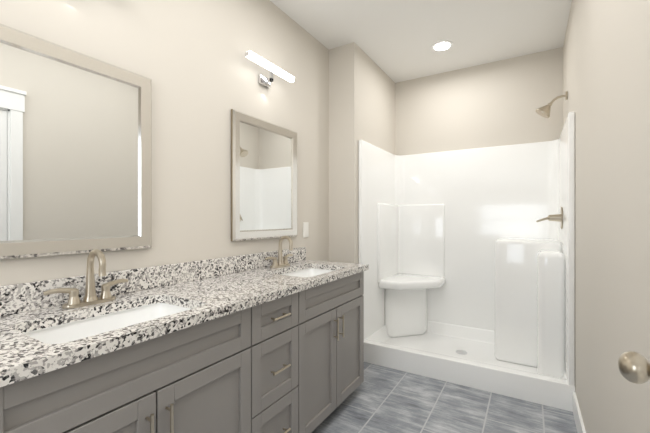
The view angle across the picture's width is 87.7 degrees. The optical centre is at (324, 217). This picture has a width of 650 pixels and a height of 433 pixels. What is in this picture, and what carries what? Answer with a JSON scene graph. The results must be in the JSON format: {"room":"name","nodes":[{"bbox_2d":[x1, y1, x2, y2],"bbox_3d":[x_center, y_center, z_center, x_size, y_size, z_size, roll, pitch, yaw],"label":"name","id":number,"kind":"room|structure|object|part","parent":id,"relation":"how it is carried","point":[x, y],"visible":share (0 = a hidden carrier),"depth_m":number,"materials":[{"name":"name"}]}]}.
{"room":"bathroom","nodes":[
{"label":"bathroom","id":0,"kind":"room"},
{"bbox_2d":[0,0,328,285],"bbox_3d":[-0.753,-0.131,1.815,0.100,2.740,5.125,0,0,31],"label":"wall","id":1,"kind":"structure","parent":0,"point":[195,64],"depth_m":1.83,"materials":[{"name":"beige paint"}]},
{"bbox_2d":[0,24,151,259],"bbox_3d":[-0.981,-0.256,1.310,0.027,0.790,0.650,0,0,31],"label":"mirror","id":2,"kind":"object","parent":1,"relation":"attached to","point":[75,152],"visible":0.97,"depth_m":1.31,"materials":[{"name":"white mirror"}]},
{"bbox_2d":[0,248,305,315],"bbox_3d":[-0.677,0.279,1.818,0.020,0.099,2.003,0,0,31],"label":"backsplash","id":3,"kind":"structure","parent":1,"relation":"attached to","point":[24,297],"depth_m":1.57,"materials":[{"name":"stone"}]},
{"bbox_2d":[231,109,296,240],"bbox_3d":[-0.384,-0.256,2.297,0.027,0.790,0.650,0,0,31],"label":"mirror","id":4,"kind":"object","parent":1,"relation":"attached to","point":[263,179],"visible":0.96,"depth_m":2.24,"materials":[{"name":"white mirror"}]},
{"bbox_3d":[-0.391,-0.256,2.302,0.010,0.674,0.534,0,0,31],"label":"glass","id":5,"kind":"part","parent":4,"relation":"part of","materials":[{"name":"white"}]},
{"bbox_2d":[245,51,293,87],"bbox_3d":[-0.375,-0.949,2.255,0.088,0.122,0.456,0,0,31],"label":"sconce","id":6,"kind":"object","parent":1,"relation":"attached to","point":[264,63],"visible":1,"depth_m":2.23,"materials":[{"name":"silver metal"}]},
{"bbox_2d":[303,222,308,237],"bbox_3d":[-0.153,0.094,2.701,0.008,0.120,0.073,0,0,31],"label":"electrical outlet plate","id":7,"kind":"object","parent":1,"relation":"attached to","point":[305,229],"visible":1,"depth_m":2.69,"materials":[{"name":"white plastic"}]},
{"bbox_2d":[329,42,394,263],"bbox_3d":[0.407,-0.131,3.392,0.253,2.740,1.025,0,0,31],"label":"wall","id":8,"kind":"structure","parent":0,"point":[361,94],"depth_m":2.97,"materials":[{"name":"beige paint"}]},
{"bbox_2d":[270,0,571,82],"bbox_3d":[0.052,-1.551,1.328,1.982,0.100,5.125,0,0,31],"label":"ceiling","id":9,"kind":"structure","parent":0,"point":[394,40],"depth_m":2.68,"materials":[{"name":"white paint"}]},
{"bbox_2d":[432,40,452,51],"bbox_3d":[1.019,-1.495,2.948,0.176,0.012,0.176,0,0,31],"label":"recessed light","id":10,"kind":"object","parent":9,"relation":"in","point":[443,45],"visible":1,"depth_m":2.93,"materials":[{"name":"white plastic"}]},
{"bbox_2d":[312,362,576,432],"bbox_3d":[0.052,1.289,1.328,1.982,0.100,5.125,0,0,31],"label":"floor","id":11,"kind":"structure","parent":0,"point":[380,399],"depth_m":2.17,"materials":[{"name":"tile"}]},
{"bbox_2d":[0,268,368,432],"bbox_3d":[-0.446,0.802,1.682,0.556,0.875,1.985,0,0,31],"label":"bathroom vanity","id":12,"kind":"object","parent":11,"relation":"on","point":[268,342],"depth_m":1.30,"materials":[{"name":"grey wood"}]},
{"bbox_2d":[0,260,367,379],"bbox_3d":[-0.448,0.347,1.680,0.556,0.035,2.003,0,0,31],"label":"countertop","id":13,"kind":"structure","parent":12,"relation":"on","point":[19,353],"depth_m":1.23,"materials":[{"name":"stone"}]},
{"bbox_2d":[40,249,131,307],"bbox_3d":[-0.871,0.223,1.283,0.133,0.211,0.289,0,0,31],"label":"faucet","id":14,"kind":"object","parent":13,"relation":"on","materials":[{"name":"metal"}]},
{"bbox_2d":[16,300,199,343],"bbox_3d":[-0.707,0.426,1.167,0.386,0.147,0.564,0,0,31],"label":"sink","id":15,"kind":"object","parent":13,"relation":"in","point":[72,327],"depth_m":1.26,"materials":[{"name":"white ceramic"}]},
{"bbox_2d":[264,236,295,267],"bbox_3d":[-0.271,0.223,2.275,0.133,0.211,0.289,0,0,31],"label":"faucet","id":16,"kind":"object","parent":13,"relation":"on","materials":[{"name":"metal"}]},
{"bbox_2d":[280,264,335,275],"bbox_3d":[-0.103,0.426,2.167,0.386,0.147,0.564,0,0,31],"label":"sink","id":17,"kind":"object","parent":13,"relation":"in","point":[311,270],"depth_m":2.40,"materials":[{"name":"white ceramic"}]},
{"bbox_2d":[358,91,574,411],"bbox_3d":[1.187,0.137,2.959,1.526,2.205,0.952,0,0,31],"label":"shower","id":18,"kind":"object","parent":11,"relation":"on","point":[467,256],"visible":0.98,"depth_m":3.12,"materials":[{"name":"white plastic"}]},
{"bbox_3d":[1.232,0.524,3.032,1.466,1.330,0.720,0,0,31],"label":"mould","id":19,"kind":"part","parent":18,"relation":"part of","materials":[{"name":"white plastic"}]},
{"bbox_2d":[395,47,562,154],"bbox_3d":[1.352,-0.131,3.477,1.782,2.740,0.100,0,0,31],"label":"wall","id":20,"kind":"structure","parent":0,"point":[496,103],"depth_m":3.31,"materials":[{"name":"beige paint"}]},
{"bbox_2d":[563,0,649,432],"bbox_3d":[1.461,-0.131,1.839,0.100,2.740,2.790,0,0,31],"label":"wall","id":21,"kind":"structure","parent":0,"point":[606,65],"depth_m":1.22,"materials":[{"name":"beige paint"}]},
{"bbox_2d":[573,392,585,432],"bbox_3d":[1.157,1.174,1.446,0.013,0.130,1.663,0,0,31],"label":"baseboard","id":22,"kind":"structure","parent":21,"relation":"attached to","point":[579,423],"depth_m":1.91,"materials":[{"name":"white wood"}]},
{"bbox_3d":[0.532,-1.151,0.304,0.100,0.700,0.800,0,0,31],"label":"wall","id":23,"kind":"structure","parent":0,"visible":0},
{"bbox_3d":[0.507,0.221,0.319,0.035,2.013,0.770,0,0,31],"label":"door leaf","id":24,"kind":"structure","parent":23,"relation":"in","visible":0},
{"bbox_2d":[617,351,649,383],"bbox_3d":[0.618,0.287,0.637,0.103,0.066,0.066,0,0,31],"label":"door knob","id":25,"kind":"object","parent":24,"relation":"attached to","point":[633,367],"depth_m":0.64,"materials":[{"name":"silver metal"}]}
]}

